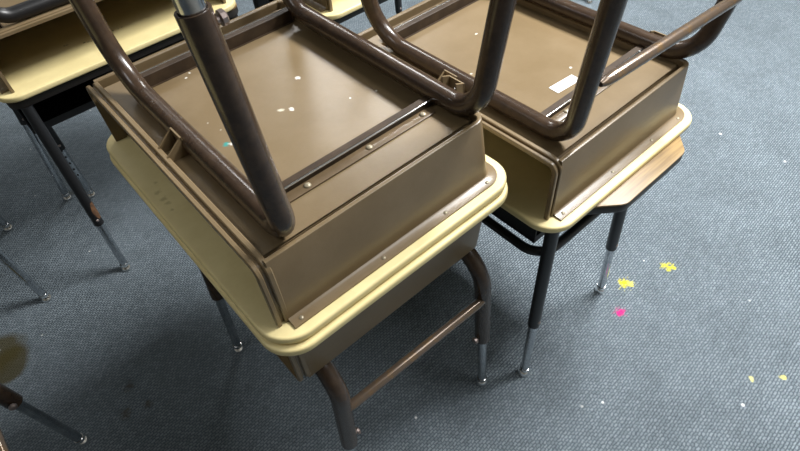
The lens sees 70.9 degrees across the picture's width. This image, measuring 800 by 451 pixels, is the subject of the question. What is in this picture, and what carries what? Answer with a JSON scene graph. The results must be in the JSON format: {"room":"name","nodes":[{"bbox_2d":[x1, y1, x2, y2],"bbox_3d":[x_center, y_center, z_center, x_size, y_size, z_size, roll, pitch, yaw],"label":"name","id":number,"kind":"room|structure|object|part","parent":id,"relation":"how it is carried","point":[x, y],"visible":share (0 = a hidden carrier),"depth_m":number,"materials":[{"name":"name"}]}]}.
{"room":"classroom","nodes":[
{"label":"classroom","id":0,"kind":"room"},
{"bbox_2d":[0,0,799,450],"bbox_3d":[-0.536,-0.647,2.299,7.700,0.050,8.200,-35,55,-24],"label":"floor","id":1,"kind":"structure","parent":0,"point":[691,342],"depth_m":1.42,"materials":[{"name":"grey carpet"}]},
{"bbox_2d":[0,215,51,301],"bbox_3d":[-1.312,0.050,1.302,0.593,0.621,0.450,-35,55,-24],"label":"student desk","id":2,"kind":"object","parent":1,"relation":"on","point":[8,262],"visible":1,"depth_m":1.49,"materials":[{"name":"silver metal"}]},
{"bbox_2d":[0,383,88,450],"bbox_3d":[-0.812,0.518,0.827,0.593,0.651,0.450,-35,55,-24],"label":"student desk","id":3,"kind":"object","parent":1,"relation":"on","point":[10,399],"visible":1,"depth_m":1.11,"materials":[{"name":"silver metal"}]},
{"bbox_3d":[-0.922,0.378,0.875,0.510,0.277,0.044,-35,55,-24],"label":"leg frame","id":4,"kind":"part","parent":3,"relation":"part of","materials":[{"name":"brown paint"}]},
{"bbox_2d":[6,4,237,270],"bbox_3d":[-0.729,-0.326,1.627,0.639,0.557,0.457,-35,55,-24],"label":"student desk","id":5,"kind":"object","parent":1,"relation":"on","point":[37,114],"visible":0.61,"depth_m":1.40,"materials":[{"name":"black metal"}]},
{"bbox_3d":[-1.069,-0.377,1.519,0.045,0.242,0.025,-26,51,-17],"label":"leg","id":6,"kind":"part","parent":5,"relation":"part of","materials":[{"name":"black paint"}]},
{"bbox_3d":[-1.021,-0.309,1.592,0.026,0.236,0.030,-35,55,-24],"label":"leg","id":7,"kind":"part","parent":5,"relation":"part of","materials":[{"name":"black paint"}]},
{"bbox_3d":[-0.809,-0.134,1.361,0.040,0.360,0.050,-35,55,-24],"label":"leg","id":8,"kind":"part","parent":5,"relation":"part of","materials":[{"name":"black paint"}]},
{"bbox_2d":[0,0,235,102],"bbox_3d":[-0.789,-0.725,1.202,0.593,0.615,0.450,-35,55,-24],"label":"student desk","id":9,"kind":"object","parent":5,"relation":"on","point":[45,45],"visible":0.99,"depth_m":1.31,"materials":[{"name":"brown plastic"}]},
{"bbox_3d":[-0.799,-0.592,1.341,0.376,0.015,0.318,-35,55,-24],"label":"panel","id":10,"kind":"part","parent":9,"relation":"part of","materials":[{"name":"brown plastic"}]},
{"bbox_3d":[-0.674,-0.623,1.158,0.519,0.284,0.044,-35,55,-24],"label":"leg frame","id":11,"kind":"part","parent":9,"relation":"part of","materials":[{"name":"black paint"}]},
{"bbox_2d":[110,155,507,450],"bbox_3d":[-0.151,0.102,1.168,0.450,0.606,0.606,-35,55,-24],"label":"student desk","id":12,"kind":"object","parent":1,"relation":"on","point":[315,354],"visible":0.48,"depth_m":0.88,"materials":[{"name":"brown plastic"}]},
{"bbox_3d":[-0.259,0.184,1.052,0.055,0.281,0.518,-35,55,-24],"label":"leg frame","id":13,"kind":"part","parent":12,"relation":"part of","materials":[{"name":"brown paint"}]},
{"bbox_2d":[68,0,516,343],"bbox_3d":[-0.184,-0.319,0.724,0.480,0.616,0.595,-35,55,-24],"label":"student desk","id":14,"kind":"object","parent":12,"relation":"on","point":[301,161],"visible":1,"depth_m":0.78,"materials":[{"name":"brown plastic"}]},
{"bbox_3d":[-0.306,-0.203,0.685,0.045,0.291,0.518,-35,55,-24],"label":"leg frame","id":15,"kind":"part","parent":14,"relation":"part of","materials":[{"name":"brown paint"}]},
{"bbox_3d":[-0.331,-0.317,0.981,0.276,0.002,0.017,-35,55,-24],"label":"rivet plate","id":16,"kind":"part","parent":14,"relation":"part of","materials":[{"name":"brown metal"}]},
{"bbox_3d":[-0.315,-0.308,0.974,0.301,0.022,0.018,-35,55,-24],"label":"cross rail","id":17,"kind":"part","parent":14,"relation":"part of","materials":[{"name":"brown metal"}]},
{"bbox_3d":[-0.192,-0.201,0.878,0.318,0.015,0.376,-35,55,-24],"label":"panel","id":18,"kind":"part","parent":14,"relation":"part of","materials":[{"name":"brown plastic"}]},
{"bbox_3d":[-0.065,-0.107,0.775,0.301,0.022,0.018,-35,55,-24],"label":"cross rail","id":19,"kind":"part","parent":14,"relation":"part of","materials":[{"name":"brown metal"}]},
{"bbox_3d":[-0.056,-0.096,0.762,0.276,0.002,0.017,-35,55,-24],"label":"rivet plate","id":20,"kind":"part","parent":14,"relation":"part of","materials":[{"name":"brown metal"}]},
{"bbox_3d":[-0.043,-0.375,0.814,0.072,0.291,0.536,-35,55,-24],"label":"leg frame","id":21,"kind":"part","parent":14,"relation":"part of","materials":[{"name":"brown paint"}]},
{"bbox_3d":[-0.006,0.010,1.184,0.044,0.280,0.526,-35,55,-24],"label":"leg frame","id":22,"kind":"part","parent":12,"relation":"part of","materials":[{"name":"brown paint"}]},
{"bbox_2d":[253,0,401,23],"bbox_3d":[-0.074,-0.572,1.789,0.609,0.557,0.458,-35,55,-24],"label":"student desk","id":23,"kind":"object","parent":1,"relation":"on","point":[257,3],"visible":0.09,"depth_m":1.58,"materials":[{"name":"brown wood"}]},
{"bbox_3d":[-0.415,-0.593,1.708,0.046,0.322,0.025,9,50,12],"label":"leg","id":24,"kind":"part","parent":23,"relation":"part of","materials":[{"name":"black paint"}]},
{"bbox_2d":[303,0,362,19],"bbox_3d":[-0.122,-0.957,1.349,0.593,0.615,0.450,-35,55,-24],"label":"student desk","id":25,"kind":"object","parent":23,"relation":"on","point":[332,9],"visible":0.67,"depth_m":1.37,"materials":[{"name":"brown plastic"}]},
{"bbox_3d":[-0.015,-0.876,1.924,0.025,0.322,0.050,0,49,5],"label":"leg","id":26,"kind":"part","parent":23,"relation":"part of","materials":[{"name":"black paint"}]},
{"bbox_2d":[482,135,684,376],"bbox_3d":[0.284,-0.033,1.311,0.409,0.516,0.503,-35,55,-24],"label":"student desk","id":27,"kind":"object","parent":1,"relation":"on","point":[617,203],"visible":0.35,"depth_m":1.06,"materials":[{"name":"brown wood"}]},
{"bbox_3d":[0.272,0.104,1.073,0.025,0.297,0.038,6,49,10],"label":"leg","id":28,"kind":"part","parent":27,"relation":"part of","materials":[{"name":"black paint"}]},
{"bbox_2d":[358,0,741,232],"bbox_3d":[0.250,-0.476,0.946,0.595,0.619,0.614,-35,55,-24],"label":"student desk","id":29,"kind":"object","parent":27,"relation":"on","point":[584,98],"visible":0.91,"depth_m":0.99,"materials":[{"name":"brown plastic"}]},
{"bbox_3d":[0.067,-0.456,1.191,0.276,0.002,0.017,-35,55,-24],"label":"rivet plate","id":30,"kind":"part","parent":29,"relation":"part of","materials":[{"name":"brown metal"}]},
{"bbox_3d":[0.082,-0.447,1.185,0.301,0.022,0.018,-35,55,-24],"label":"cross rail","id":31,"kind":"part","parent":29,"relation":"part of","materials":[{"name":"brown metal"}]},
{"bbox_3d":[0.088,-0.326,0.886,0.074,0.286,0.540,-35,55,-24],"label":"leg frame","id":32,"kind":"part","parent":29,"relation":"part of","materials":[{"name":"brown paint"}]},
{"bbox_3d":[0.205,-0.340,1.089,0.318,0.015,0.376,-35,55,-24],"label":"panel","id":33,"kind":"part","parent":29,"relation":"part of","materials":[{"name":"brown plastic"}]},
{"bbox_3d":[0.341,-0.235,0.973,0.276,0.002,0.017,-35,55,-24],"label":"rivet plate","id":34,"kind":"part","parent":29,"relation":"part of","materials":[{"name":"brown metal"}]},
{"bbox_3d":[0.333,-0.245,0.986,0.301,0.022,0.018,-35,55,-24],"label":"cross rail","id":35,"kind":"part","parent":29,"relation":"part of","materials":[{"name":"brown metal"}]},
{"bbox_3d":[0.387,-0.526,1.035,0.121,0.288,0.543,-35,55,-24],"label":"leg frame","id":36,"kind":"part","parent":29,"relation":"part of","materials":[{"name":"brown paint"}]},
{"bbox_3d":[0.465,-0.037,1.181,0.063,0.299,0.026,-35,55,-24],"label":"leg","id":37,"kind":"part","parent":27,"relation":"part of","materials":[{"name":"black paint"}]}
]}

